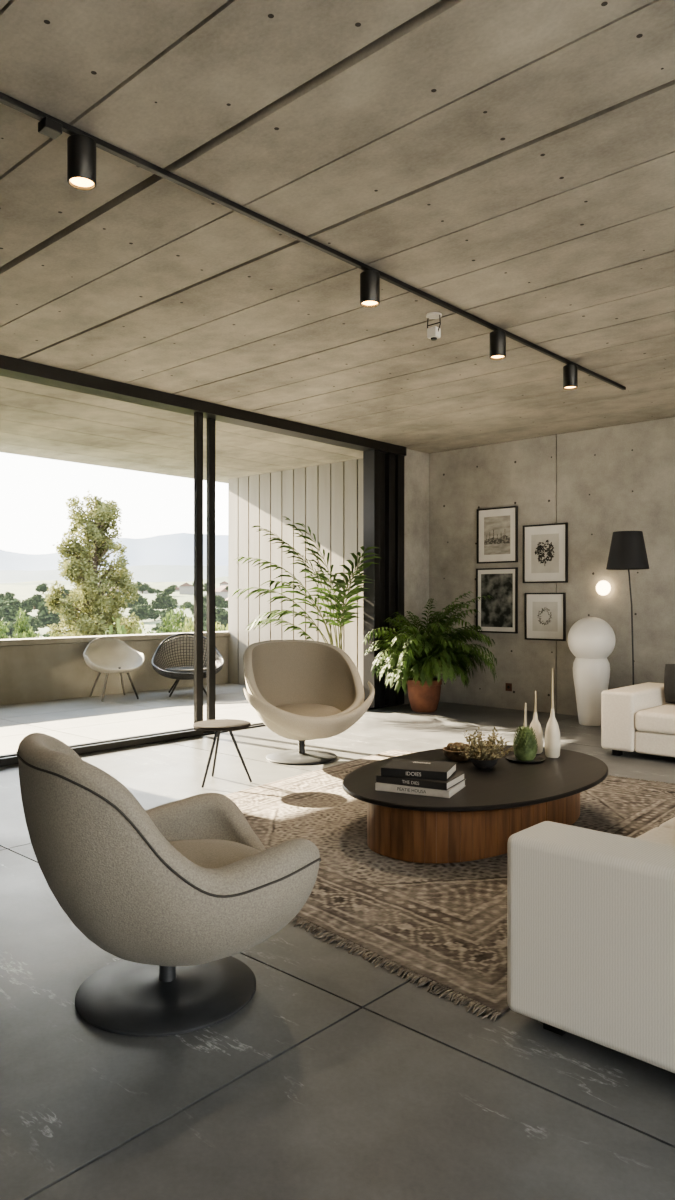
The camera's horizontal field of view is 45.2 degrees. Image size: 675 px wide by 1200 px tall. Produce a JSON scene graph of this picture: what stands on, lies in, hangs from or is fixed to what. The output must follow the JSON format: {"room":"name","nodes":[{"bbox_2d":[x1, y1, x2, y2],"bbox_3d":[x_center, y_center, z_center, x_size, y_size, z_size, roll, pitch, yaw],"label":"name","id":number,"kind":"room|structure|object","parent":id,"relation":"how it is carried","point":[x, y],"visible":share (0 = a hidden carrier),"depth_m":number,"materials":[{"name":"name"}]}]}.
{"room":"living room","nodes":[
{"label":"living room","id":0,"kind":"room"},
{"bbox_2d":[0,631,228,704],"bbox_3d":[-3.421,2.865,10.491,0.360,4.770,5.520,0,0,42],"label":"wall","id":1,"kind":"structure","parent":0,"point":[45,668],"depth_m":10.32,"materials":[{"name":"concrete"}]},
{"bbox_2d":[228,458,362,684],"bbox_3d":[-0.295,-0.285,11.170,3.400,3.070,0.300,0,0,42],"label":"wall","id":2,"kind":"structure","parent":0,"point":[327,499],"depth_m":11.32,"materials":[{"name":"white wood"}]},
{"bbox_2d":[0,0,674,482],"bbox_3d":[-0.505,-1.969,4.118,13.300,0.301,11.400,0,0,42],"label":"ceiling","id":3,"kind":"structure","parent":0,"point":[510,164],"depth_m":3.84,"materials":[{"name":"concrete"}]},
{"bbox_2d":[0,92,625,389],"bbox_3d":[-0.032,-1.790,4.207,0.060,0.060,7.370,0,0,42],"label":"track","id":4,"kind":"object","parent":3,"relation":"attached to","point":[52,127],"visible":1,"depth_m":3.72,"materials":[{"name":"black metal"}]},
{"bbox_2d":[67,134,95,189],"bbox_3d":[-0.995,-1.708,3.152,0.108,0.175,0.108,0,0,42],"label":"track spotlight","id":5,"kind":"object","parent":4,"relation":"attached to","point":[81,148],"visible":1,"depth_m":3.11,"materials":[{"name":"black metal"}]},
{"bbox_2d":[360,270,379,306],"bbox_3d":[0.177,-1.708,4.436,0.108,0.175,0.108,0,0,42],"label":"track spotlight","id":6,"kind":"object","parent":4,"relation":"attached to","point":[369,279],"visible":1,"depth_m":4.39,"materials":[{"name":"black metal"}]},
{"bbox_2d":[489,330,505,359],"bbox_3d":[1.071,-1.708,5.414,0.108,0.175,0.108,0,0,42],"label":"track spotlight","id":7,"kind":"object","parent":4,"relation":"attached to","point":[497,338],"visible":1,"depth_m":5.37,"materials":[{"name":"black metal"}]},
{"bbox_2d":[563,364,577,389],"bbox_3d":[1.779,-1.708,6.189,0.108,0.175,0.108,0,0,42],"label":"track spotlight","id":8,"kind":"object","parent":4,"relation":"attached to","point":[570,371],"visible":1,"depth_m":6.15,"materials":[{"name":"black metal"}]},
{"bbox_2d":[426,312,441,340],"bbox_3d":[0.615,-1.740,5.167,0.099,0.160,0.099,0,0,-10],"label":"ceiling spotlight","id":9,"kind":"object","parent":3,"relation":"attached to","point":[433,333],"visible":1,"depth_m":5.15,"materials":[{"name":"white plastic"}]},
{"bbox_2d":[0,683,674,1199],"bbox_3d":[-0.554,1.400,4.027,13.250,0.300,11.200,0,0,42],"label":"floor","id":10,"kind":"structure","parent":0,"point":[341,1077],"depth_m":2.16,"materials":[{"name":"concrete"}]},
{"bbox_2d":[83,637,144,701],"bbox_3d":[-2.835,0.862,10.257,0.742,0.766,0.742,0,0,-33],"label":"chair","id":11,"kind":"object","parent":10,"relation":"on","point":[108,655],"visible":1,"depth_m":10.47,"materials":[{"name":"white plastic"}]},
{"bbox_2d":[16,733,320,1036],"bbox_3d":[-0.561,0.836,2.583,0.850,0.828,0.859,0,0,-31],"label":"lounge chair","id":12,"kind":"object","parent":10,"relation":"on","point":[174,890],"visible":1,"depth_m":2.30,"materials":[{"name":"beige fabric"}]},
{"bbox_2d":[169,839,260,868],"bbox_3d":[-0.499,0.907,2.620,0.645,0.155,0.605,0,0,-31],"label":"seat cushion","id":13,"kind":"object","parent":12,"relation":"on","point":[206,853],"depth_m":2.72,"materials":[{"name":"beige fabric"}]},
{"bbox_2d":[151,633,223,696],"bbox_3d":[-1.978,0.853,10.723,0.989,0.791,1.181,0,0,-13],"label":"chair","id":14,"kind":"object","parent":10,"relation":"on","point":[178,673],"visible":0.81,"depth_m":10.88,"materials":[{"name":"black metal"}]},
{"bbox_2d":[193,719,251,787],"bbox_3d":[-0.792,1.045,5.537,0.390,0.404,0.401,0,0,25],"label":"side table","id":15,"kind":"object","parent":10,"relation":"on","point":[217,725],"visible":1,"depth_m":5.53,"materials":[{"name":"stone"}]},
{"bbox_2d":[232,517,384,648],"bbox_3d":[-0.373,0.137,9.322,1.854,2.226,1.196,0,0,13],"label":"potted palm","id":16,"kind":"object","parent":10,"relation":"on","point":[339,583],"visible":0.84,"depth_m":9.34,"materials":[{"name":"plant"}]},
{"bbox_2d":[243,640,374,764],"bbox_3d":[-0.227,0.791,6.388,1.032,0.917,0.974,0,0,-8],"label":"lounge chair","id":17,"kind":"object","parent":10,"relation":"on","point":[301,690],"visible":1,"depth_m":6.52,"materials":[{"name":"fabric"}]},
{"bbox_2d":[275,703,340,716],"bbox_3d":[-0.263,0.907,6.359,0.605,0.155,0.645,0,0,-24],"label":"seat cushion","id":18,"kind":"object","parent":17,"relation":"on","point":[300,709],"depth_m":6.25,"materials":[{"name":"beige fabric"}]},
{"bbox_2d":[362,591,497,712],"bbox_3d":[0.999,0.578,8.981,1.514,1.343,1.371,0,0,0],"label":"potted fern","id":19,"kind":"object","parent":10,"relation":"on","point":[421,657],"visible":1,"depth_m":8.74,"materials":[{"name":"plant"}]},
{"bbox_2d":[407,678,441,712],"bbox_3d":[0.974,1.070,9.104,0.400,0.360,0.400,0,0,42],"label":"pot","id":20,"kind":"object","parent":19,"relation":"attached to","point":[424,699],"depth_m":8.96,"materials":[{"name":"ceramic"}]},
{"bbox_2d":[225,749,674,1020],"bbox_3d":[0.597,1.244,4.702,2.900,0.012,3.607,0,0,42],"label":"area rug","id":21,"kind":"object","parent":10,"relation":"on","point":[443,925],"visible":0.39,"depth_m":3.52,"materials":[{"name":"fabric"}]},
{"bbox_2d":[342,745,607,863],"bbox_3d":[0.788,1.089,4.467,1.224,0.298,1.816,0,0,42],"label":"coffee table","id":22,"kind":"object","parent":21,"relation":"on","point":[477,822],"visible":0.86,"depth_m":3.94,"materials":[{"name":"black wood"}]},
{"bbox_2d":[375,779,465,797],"bbox_3d":[0.418,0.922,4.046,0.380,0.036,0.281,0,0,25],"label":"book","id":23,"kind":"object","parent":22,"relation":"on","point":[450,792],"visible":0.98,"depth_m":3.92,"materials":[{"name":"beige paper"}]},
{"bbox_2d":[376,771,464,789],"bbox_3d":[0.418,0.885,4.046,0.370,0.036,0.271,0,0,28],"label":"book","id":24,"kind":"object","parent":23,"relation":"on","point":[457,777],"visible":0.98,"depth_m":3.93,"materials":[{"name":"black paper"}]},
{"bbox_2d":[381,758,456,780],"bbox_3d":[0.410,0.846,4.053,0.330,0.043,0.251,0,0,19],"label":"book","id":25,"kind":"object","parent":24,"relation":"on","point":[403,768],"visible":1,"depth_m":3.98,"materials":[{"name":"black paper"}]},
{"bbox_2d":[442,742,470,761],"bbox_3d":[0.711,0.886,4.754,0.190,0.107,0.190,0,0,42],"label":"wooden bowl","id":26,"kind":"object","parent":22,"relation":"on","point":[451,753],"visible":0.81,"depth_m":4.69,"materials":[{"name":"brown wood"}]},
{"bbox_2d":[450,727,516,768],"bbox_3d":[0.825,0.828,4.520,0.363,0.223,0.348,0,0,42],"label":"dried arrangement","id":27,"kind":"object","parent":22,"relation":"on","point":[483,756],"visible":1,"depth_m":4.49,"materials":[{"name":"brown plant"}]},
{"bbox_2d":[470,756,497,768],"bbox_3d":[0.821,0.912,4.532,0.156,0.055,0.156,0,0,42],"label":"bowl","id":28,"kind":"object","parent":22,"relation":"on","point":[488,762],"depth_m":4.48,"materials":[{"name":"black ceramic"}]},
{"bbox_2d":[506,755,544,763],"bbox_3d":[1.101,0.934,4.750,0.224,0.012,0.224,0,0,42],"label":"tray","id":29,"kind":"object","parent":22,"relation":"on","point":[512,758],"visible":0.74,"depth_m":4.72,"materials":[{"name":"black metal"}]},
{"bbox_2d":[513,703,537,760],"bbox_3d":[1.101,0.769,4.750,0.151,0.330,0.151,0,0,42],"label":"ornament","id":30,"kind":"object","parent":29,"relation":"on","point":[526,749],"visible":1,"depth_m":4.71,"materials":[{"name":"ceramic"}]},
{"bbox_2d":[530,691,542,753],"bbox_3d":[1.218,0.750,4.982,0.092,0.380,0.092,0,0,42],"label":"bud vase","id":31,"kind":"object","parent":22,"relation":"on","point":[535,724],"visible":0.62,"depth_m":4.95,"materials":[{"name":"ceramic"}]},
{"bbox_2d":[545,668,559,757],"bbox_3d":[1.287,0.675,4.851,0.092,0.530,0.092,0,0,42],"label":"bud vase","id":32,"kind":"object","parent":22,"relation":"on","point":[552,733],"visible":1,"depth_m":4.82,"materials":[{"name":"ceramic"}]},
{"bbox_2d":[507,817,674,1072],"bbox_3d":[1.611,0.890,2.862,1.000,0.720,2.240,0,0,42],"label":"sofa","id":33,"kind":"object","parent":10,"relation":"on","point":[591,913],"visible":1,"depth_m":2.20,"materials":[{"name":"beige fabric"}]},
{"bbox_2d":[636,827,674,845],"bbox_3d":[1.237,0.940,2.608,0.770,0.119,0.875,0,0,42],"label":"seat cushion","id":34,"kind":"object","parent":33,"relation":"on","point":[663,835],"depth_m":3.03,"materials":[{"name":"beige fabric"}]},
{"bbox_2d":[659,817,674,828],"bbox_3d":[1.830,0.940,3.257,0.770,0.119,0.875,0,0,42],"label":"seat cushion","id":35,"kind":"object","parent":33,"relation":"on","point":[670,824],"depth_m":3.19,"materials":[{"name":"beige fabric"}]},
{"bbox_2d":[568,617,615,725],"bbox_3d":[2.547,0.710,8.128,0.460,1.080,0.460,0,0,-28],"label":"floor lamp","id":36,"kind":"object","parent":10,"relation":"on","point":[591,640],"visible":0.98,"depth_m":7.99,"materials":[{"name":"white plastic"}]},
{"bbox_2d":[606,531,648,684],"bbox_3d":[2.814,0.295,7.857,0.396,1.910,0.396,0,0,42],"label":"floor lamp","id":37,"kind":"object","parent":10,"relation":"on","point":[627,551],"visible":0.8,"depth_m":7.73,"materials":[{"name":"black metal"}]},
{"bbox_2d":[601,682,674,756],"bbox_3d":[3.312,0.950,6.082,2.370,0.600,0.950,0,0,42],"label":"sofa","id":38,"kind":"object","parent":10,"relation":"on","point":[638,718],"visible":0.9,"depth_m":6.40,"materials":[{"name":"beige fabric"}]},
{"bbox_2d":[635,703,674,734],"bbox_3d":[2.897,0.950,6.305,0.910,0.159,0.720,0,0,42],"label":"seat cushion","id":39,"kind":"object","parent":38,"relation":"on","point":[650,718],"depth_m":6.28,"materials":[{"name":"beige fabric"}]},
{"bbox_2d":[664,664,674,703],"bbox_3d":[2.884,0.695,6.629,0.420,0.340,0.140,0,0,42],"label":"cushion","id":40,"kind":"object","parent":38,"relation":"on","point":[669,674],"visible":1,"depth_m":6.69,"materials":[{"name":"grey fabric"}]},
{"bbox_2d":[403,449,428,704],"bbox_3d":[0.893,-0.285,9.950,0.200,3.070,0.540,0,0,42],"label":"wall","id":41,"kind":"structure","parent":0,"point":[416,463],"depth_m":9.87,"materials":[{"name":"concrete"}]},
{"bbox_2d":[0,704,401,766],"bbox_3d":[-2.163,1.244,6.566,0.130,0.013,8.580,0,0,42],"label":"trim","id":42,"kind":"structure","parent":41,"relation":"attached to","point":[261,723],"depth_m":7.45,"materials":[{"name":"black metal"}]},
{"bbox_2d":[0,412,202,765],"bbox_3d":[-3.132,-0.241,5.416,0.040,2.958,5.575,0,0,42],"label":"window","id":43,"kind":"structure","parent":42,"relation":"on","point":[198,417],"depth_m":7.42,"materials":[{"name":"black metal"}]},
{"bbox_2d":[0,418,214,757],"bbox_3d":[-3.115,-0.241,5.590,0.040,2.958,5.755,0,0,42],"label":"door","id":44,"kind":"structure","parent":42,"relation":"on","point":[210,421],"depth_m":7.66,"materials":[{"name":"black metal"}]},
{"bbox_2d":[0,355,405,455],"bbox_3d":[-2.152,-1.771,6.556,0.220,0.102,8.580,0,0,42],"label":"trim","id":45,"kind":"structure","parent":41,"relation":"attached to","point":[10,367],"depth_m":7.22,"materials":[{"name":"black metal"}]},
{"bbox_2d":[363,450,403,707],"bbox_3d":[0.530,-0.241,9.537,0.220,2.958,0.560,0,0,42],"label":"door","id":46,"kind":"structure","parent":41,"relation":"in","point":[383,474],"depth_m":9.43,"materials":[{"name":"black metal"}]},
{"bbox_2d":[429,417,674,715],"bbox_3d":[4.635,-0.235,7.041,9.650,3.370,0.251,0,0,42],"label":"wall","id":47,"kind":"structure","parent":0,"point":[600,482],"depth_m":8.80,"materials":[{"name":"concrete"}]},
{"bbox_2d":[476,567,517,632],"bbox_3d":[1.845,0.005,9.399,0.540,0.750,0.030,0,0,42],"label":"framed picture","id":48,"kind":"object","parent":47,"relation":"attached to","point":[500,614],"visible":0.93,"depth_m":9.39,"materials":[{"name":"black metal"}]},
{"bbox_2d":[481,573,512,626],"bbox_3d":[1.847,0.005,9.401,0.420,0.618,0.002,0,0,42],"label":"print","id":49,"kind":"object","parent":48,"relation":"attached to","point":[497,612],"depth_m":9.39},
{"bbox_2d":[477,506,517,563],"bbox_3d":[1.849,-0.750,9.396,0.530,0.640,0.030,0,0,42],"label":"framed picture","id":50,"kind":"object","parent":47,"relation":"attached to","point":[497,528],"visible":1,"depth_m":9.39,"materials":[{"name":"beige paper"}]},
{"bbox_2d":[484,515,509,554],"bbox_3d":[1.851,-0.750,9.397,0.350,0.442,0.002,0,0,42],"label":"print","id":51,"kind":"object","parent":50,"relation":"attached to","point":[496,527],"depth_m":9.40,"materials":[{"name":"grey paper"}]},
{"bbox_2d":[506,683,511,690],"bbox_3d":[1.965,1.000,9.300,0.080,0.090,0.014,0,0,42],"label":"wall outlet","id":52,"kind":"object","parent":47,"relation":"attached to","point":[508,685],"visible":1,"depth_m":9.29,"materials":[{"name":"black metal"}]},
{"bbox_2d":[523,523,567,582],"bbox_3d":[2.300,-0.515,8.984,0.535,0.650,0.030,0,0,42],"label":"framed picture","id":53,"kind":"object","parent":47,"relation":"attached to","point":[545,546],"visible":1,"depth_m":8.98,"materials":[{"name":"white paper"}]},
{"bbox_2d":[531,533,558,572],"bbox_3d":[2.301,-0.515,8.986,0.335,0.430,0.002,0,0,42],"label":"print","id":54,"kind":"object","parent":53,"relation":"attached to","point":[544,546],"depth_m":8.98},
{"bbox_2d":[525,593,565,640],"bbox_3d":[2.300,0.183,8.984,0.485,0.525,0.030,0,0,42],"label":"framed picture","id":55,"kind":"object","parent":47,"relation":"attached to","point":[545,613],"visible":1,"depth_m":8.98,"materials":[{"name":"black metal"}]},
{"bbox_2d":[533,602,557,631],"bbox_3d":[2.301,0.183,8.986,0.305,0.327,0.002,0,0,42],"label":"print","id":56,"kind":"object","parent":55,"relation":"attached to","point":[545,614],"depth_m":8.98,"materials":[{"name":"grey paper"}]},
{"bbox_2d":[596,581,610,594],"bbox_3d":[2.789,-0.126,8.488,0.156,0.156,0.103,0,0,42],"label":"wall sconce","id":57,"kind":"object","parent":47,"relation":"attached to","point":[603,587],"visible":1,"depth_m":8.45,"materials":[{"name":"white glass"}]},
{"label":"outside","id":58,"kind":"structure","parent":0,"visible":0},
{"bbox_2d":[0,580,227,637],"bbox_3d":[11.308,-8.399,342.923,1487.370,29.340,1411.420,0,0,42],"label":"ground","id":59,"kind":"structure","parent":58,"point":[21,592],"depth_m":357.40,"materials":[{"name":"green plant"}]},
{"bbox_2d":[0,618,6,638],"bbox_3d":[-10.481,3.295,25.275,1.615,5.728,2.099,0,0,38],"label":"shrub","id":60,"kind":"object","parent":59,"relation":"on","point":[2,629],"visible":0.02,"depth_m":25.24,"materials":[{"name":"green plant"}]},
{"bbox_2d":[0,612,6,625],"bbox_3d":[-35.800,2.749,82.659,4.037,3.535,3.764,0,0,-24],"label":"tree","id":61,"kind":"object","parent":59,"relation":"on","point":[3,616],"visible":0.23,"depth_m":83.55,"materials":[{"name":"green plant"}]},
{"bbox_2d":[1,620,9,638],"bbox_3d":[-11.468,3.414,27.774,2.099,5.535,1.615,0,0,-4],"label":"shrub","id":62,"kind":"object","parent":59,"relation":"on","point":[2,620],"visible":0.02,"depth_m":27.97,"materials":[{"name":"green plant"}]},
{"bbox_2d":[5,591,14,597],"bbox_3d":[-139.839,-1.712,345.732,4.359,4.094,4.675,0,0,-27],"label":"tree","id":63,"kind":"object","parent":59,"relation":"on","point":[10,594],"visible":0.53,"depth_m":345.14,"materials":[{"name":"green plant"}]},
{"bbox_2d":[5,598,22,609],"bbox_3d":[-43.949,2.022,106.032,5.169,4.527,4.820,0,0,31],"label":"tree","id":64,"kind":"object","parent":59,"relation":"on","point":[12,602],"visible":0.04,"depth_m":105.86,"materials":[{"name":"green plant"}]},
{"bbox_2d":[0,604,29,624],"bbox_3d":[-35.539,2.343,88.432,4.158,3.905,4.459,0,0,-12],"label":"tree","id":65,"kind":"object","parent":59,"relation":"on","point":[11,613],"visible":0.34,"depth_m":88.00,"materials":[{"name":"green plant"}]},
{"bbox_2d":[2,615,41,638],"bbox_3d":[-30.648,3.456,76.975,4.671,4.091,4.316,0,0,-8],"label":"tree","id":66,"kind":"object","parent":59,"relation":"on","point":[32,622],"visible":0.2,"depth_m":77.07,"materials":[{"name":"green plant"}]},
{"bbox_2d":[13,626,30,637],"bbox_3d":[-8.994,3.414,23.065,2.099,5.357,1.615,0,0,23],"label":"shrub","id":67,"kind":"object","parent":59,"relation":"on","point":[29,631],"visible":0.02,"depth_m":23.22,"materials":[{"name":"green plant"}]},
{"bbox_2d":[16,598,34,613],"bbox_3d":[-72.270,1.688,185.996,5.120,4.483,4.773,0,0,12],"label":"tree","id":68,"kind":"object","parent":59,"relation":"on","point":[27,606],"visible":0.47,"depth_m":185.65,"materials":[{"name":"green plant"}]},
{"bbox_2d":[10,607,41,638],"bbox_3d":[-14.384,3.308,37.296,1.615,5.954,2.099,0,0,35],"label":"shrub","id":69,"kind":"object","parent":59,"relation":"on","point":[25,628],"visible":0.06,"depth_m":37.19,"materials":[{"name":"green plant"}]},
{"bbox_2d":[30,593,44,608],"bbox_3d":[-80.547,0.310,216.648,4.510,4.236,4.837,0,0,4],"label":"tree","id":70,"kind":"object","parent":59,"relation":"on","point":[38,598],"visible":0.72,"depth_m":215.41,"materials":[{"name":"green plant"}]},
{"bbox_2d":[35,583,49,593],"bbox_3d":[-139.782,-5.497,383.110,6.550,5.736,6.107,0,0,-44],"label":"tree","id":71,"kind":"object","parent":59,"relation":"on","point":[42,587],"visible":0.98,"depth_m":382.04,"materials":[{"name":"green plant"}]},
{"bbox_2d":[35,602,63,630],"bbox_3d":[-37.364,2.279,107.286,5.033,4.727,5.398,0,0,-16],"label":"tree","id":72,"kind":"object","parent":59,"relation":"on","point":[47,618],"visible":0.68,"depth_m":105.91,"materials":[{"name":"green plant"}]},
{"bbox_2d":[42,631,62,636],"bbox_3d":[-25.347,4.251,75.253,3.747,3.282,3.462,0,0,-10],"label":"tree","id":73,"kind":"object","parent":59,"relation":"on","point":[43,635],"visible":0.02,"depth_m":74.14,"materials":[{"name":"green plant"}]},
{"bbox_2d":[59,588,72,597],"bbox_3d":[-106.483,-2.004,317.741,6.598,6.197,7.077,0,0,-39],"label":"tree","id":74,"kind":"object","parent":59,"relation":"on","point":[63,589],"visible":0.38,"depth_m":316.80,"materials":[{"name":"green plant"}]},
{"bbox_2d":[44,489,140,636],"bbox_3d":[-6.035,1.431,19.919,2.312,8.245,2.364,0,0,16],"label":"tree","id":75,"kind":"object","parent":59,"relation":"on","point":[92,615],"visible":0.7,"depth_m":19.64,"materials":[{"name":"green plant"}]},
{"bbox_2d":[105,617,129,634],"bbox_3d":[-4.144,3.185,15.816,2.099,5.723,1.615,0,0,-27],"label":"shrub","id":76,"kind":"object","parent":59,"relation":"on","point":[120,630],"visible":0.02,"depth_m":15.85,"materials":[{"name":"green plant"}]},
{"bbox_2d":[127,593,148,607],"bbox_3d":[-51.896,0.582,210.536,5.625,5.283,6.033,0,0,38],"label":"tree","id":77,"kind":"object","parent":59,"relation":"on","point":[141,600],"visible":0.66,"depth_m":209.08,"materials":[{"name":"green plant"}]},
{"bbox_2d":[128,604,149,621],"bbox_3d":[-41.539,2.925,169.540,4.686,4.402,5.026,0,0,-7],"label":"tree","id":78,"kind":"object","parent":59,"relation":"on","point":[142,612],"visible":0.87,"depth_m":168.37,"materials":[{"name":"green plant"}]},
{"bbox_2d":[135,619,148,633],"bbox_3d":[-7.509,3.226,29.314,1.824,5.142,1.692,0,0,16],"label":"shrub","id":79,"kind":"object","parent":59,"relation":"on","point":[139,629],"visible":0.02,"depth_m":29.39,"materials":[{"name":"green plant"}]},
{"bbox_2d":[136,581,149,593],"bbox_3d":[-89.282,-5.758,371.148,6.668,5.839,6.217,0,0,17],"label":"tree","id":80,"kind":"object","parent":59,"relation":"on","point":[143,587],"visible":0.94,"depth_m":369.92,"materials":[{"name":"green plant"}]},
{"bbox_2d":[147,587,155,593],"bbox_3d":[-82.893,-4.112,360.892,4.056,3.809,4.350,0,0,-17],"label":"tree","id":81,"kind":"object","parent":59,"relation":"on","point":[150,590],"visible":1,"depth_m":360.03,"materials":[{"name":"green plant"}]},
{"bbox_2d":[148,607,160,620],"bbox_3d":[-39.209,3.048,172.707,3.396,3.190,3.642,0,0,-16],"label":"tree","id":82,"kind":"object","parent":59,"relation":"on","point":[154,614],"visible":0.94,"depth_m":171.94,"materials":[{"name":"green plant"}]},
{"bbox_2d":[149,621,174,632],"bbox_3d":[-13.762,3.480,66.191,4.017,3.807,4.348,0,0,17],"label":"tree","id":83,"kind":"object","parent":59,"relation":"on","point":[158,625],"visible":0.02,"depth_m":66.79,"materials":[{"name":"green plant"}]},
{"bbox_2d":[148,592,176,608],"bbox_3d":[-46.791,0.941,217.700,6.766,6.355,7.257,0,0,34],"label":"tree","id":84,"kind":"object","parent":59,"relation":"on","point":[161,601],"visible":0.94,"depth_m":215.72,"materials":[{"name":"green plant"}]},
{"bbox_2d":[159,611,167,622],"bbox_3d":[-29.568,3.724,143.636,3.688,3.464,3.956,0,0,-40],"label":"tree","id":85,"kind":"object","parent":59,"relation":"on","point":[162,615],"visible":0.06,"depth_m":143.38,"materials":[{"name":"green plant"}]},
{"bbox_2d":[161,607,173,613],"bbox_3d":[-38.428,3.093,182.904,3.217,3.022,3.450,0,0,-13],"label":"tree","id":86,"kind":"object","parent":59,"relation":"on","point":[169,608],"visible":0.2,"depth_m":182.25,"materials":[{"name":"green plant"}]},
{"bbox_2d":[159,609,176,632],"bbox_3d":[-8.023,3.329,37.971,1.615,5.814,2.099,0,0,27],"label":"shrub","id":87,"kind":"object","parent":59,"relation":"on","point":[165,620],"visible":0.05,"depth_m":37.95,"materials":[{"name":"green plant"}]},
{"bbox_2d":[163,587,173,593],"bbox_3d":[-67.031,-3.395,320.948,4.152,3.636,3.872,0,0,6],"label":"tree","id":88,"kind":"object","parent":59,"relation":"on","point":[168,590],"visible":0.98,"depth_m":320.06,"materials":[{"name":"green plant"}]},
{"bbox_2d":[169,604,187,632],"bbox_3d":[-6.139,3.174,31.249,2.099,6.014,1.615,0,0,44],"label":"shrub","id":89,"kind":"object","parent":59,"relation":"on","point":[176,616],"visible":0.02,"depth_m":31.31,"materials":[{"name":"green plant"}]},
{"bbox_2d":[179,601,191,608],"bbox_3d":[-42.428,2.240,227.838,4.365,4.099,4.681,0,0,36],"label":"tree","id":90,"kind":"object","parent":59,"relation":"on","point":[187,604],"visible":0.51,"depth_m":226.74,"materials":[{"name":"green plant"}]},
{"bbox_2d":[178,617,193,632],"bbox_3d":[-4.740,3.123,26.318,1.692,5.194,1.824,0,0,29],"label":"shrub","id":91,"kind":"object","parent":59,"relation":"on","point":[191,622],"visible":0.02,"depth_m":26.03,"materials":[{"name":"green plant"}]},
{"bbox_2d":[179,582,193,593],"bbox_3d":[-62.522,-4.017,335.898,6.114,6.392,7.967,0,0,-8],"label":"house","id":92,"kind":"structure","parent":59,"relation":"on","point":[185,588],"depth_m":332.16,"materials":[{"name":"paint"}]},
{"bbox_2d":[169,613,206,631],"bbox_3d":[-13.401,2.921,73.725,3.922,3.435,3.624,0,0,44],"label":"tree","id":93,"kind":"object","parent":59,"relation":"on","point":[183,618],"visible":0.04,"depth_m":73.43,"materials":[{"name":"green plant"}]},
{"bbox_2d":[189,603,206,613],"bbox_3d":[-30.194,2.320,175.891,4.001,3.504,3.731,0,0,23],"label":"tree","id":94,"kind":"object","parent":59,"relation":"on","point":[204,604],"visible":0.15,"depth_m":175.55,"materials":[{"name":"green plant"}]},
{"bbox_2d":[203,607,206,620],"bbox_3d":[-20.460,3.069,129.446,4.525,3.963,4.219,0,0,2],"label":"tree","id":95,"kind":"object","parent":59,"relation":"on","point":[205,609],"visible":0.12,"depth_m":128.11,"materials":[{"name":"green plant"}]},
{"bbox_2d":[203,594,216,603],"bbox_3d":[-32.673,0.099,205.391,4.200,3.678,3.916,0,0,27],"label":"tree","id":96,"kind":"object","parent":59,"relation":"on","point":[205,597],"visible":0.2,"depth_m":204.66,"materials":[{"name":"green plant"}]},
{"bbox_2d":[206,621,224,631],"bbox_3d":[-3.791,3.152,23.804,1.824,5.087,1.692,0,0,39],"label":"shrub","id":97,"kind":"object","parent":59,"relation":"on","point":[217,628],"visible":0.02,"depth_m":23.77,"materials":[{"name":"green plant"}]},
{"bbox_2d":[205,607,227,630],"bbox_3d":[-10.820,2.429,78.098,4.224,3.699,3.902,0,0,-22],"label":"tree","id":98,"kind":"object","parent":59,"relation":"on","point":[221,617],"visible":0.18,"depth_m":76.73,"materials":[{"name":"green plant"}]},
{"bbox_2d":[206,588,227,598],"bbox_3d":[-46.451,-1.754,313.088,6.935,5.564,5.322,0,0,29],"label":"house","id":99,"kind":"structure","parent":59,"relation":"on","point":[223,592],"depth_m":311.20,"materials":[{"name":"paint"}]},
{"bbox_2d":[215,595,222,606],"bbox_3d":[-33.571,0.575,222.397,4.282,4.021,4.592,0,0,-26],"label":"tree","id":100,"kind":"object","parent":59,"relation":"on","point":[219,599],"visible":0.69,"depth_m":221.40,"materials":[{"name":"green plant"}]},
{"bbox_2d":[218,597,227,607],"bbox_3d":[-31.889,1.517,232.169,6.127,5.366,5.713,0,0,31],"label":"tree","id":101,"kind":"object","parent":59,"relation":"on","point":[224,603],"visible":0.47,"depth_m":230.48,"materials":[{"name":"green plant"}]},
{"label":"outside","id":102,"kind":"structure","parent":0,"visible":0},
{"bbox_2d":[0,533,227,570],"bbox_3d":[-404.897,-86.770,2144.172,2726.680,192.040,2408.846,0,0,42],"label":"mountain","id":103,"kind":"structure","parent":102,"point":[178,548],"depth_m":2086.56},
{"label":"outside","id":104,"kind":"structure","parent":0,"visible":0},
{"bbox_2d":[0,565,227,582],"bbox_3d":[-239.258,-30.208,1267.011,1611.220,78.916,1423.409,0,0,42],"label":"mountain","id":105,"kind":"structure","parent":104,"point":[142,573],"depth_m":1243.20},
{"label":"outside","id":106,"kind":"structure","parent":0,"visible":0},
{"bbox_2d":[0,576,227,585],"bbox_3d":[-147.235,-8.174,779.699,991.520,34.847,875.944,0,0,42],"label":"mountain","id":107,"kind":"structure","parent":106,"point":[224,578],"depth_m":790.62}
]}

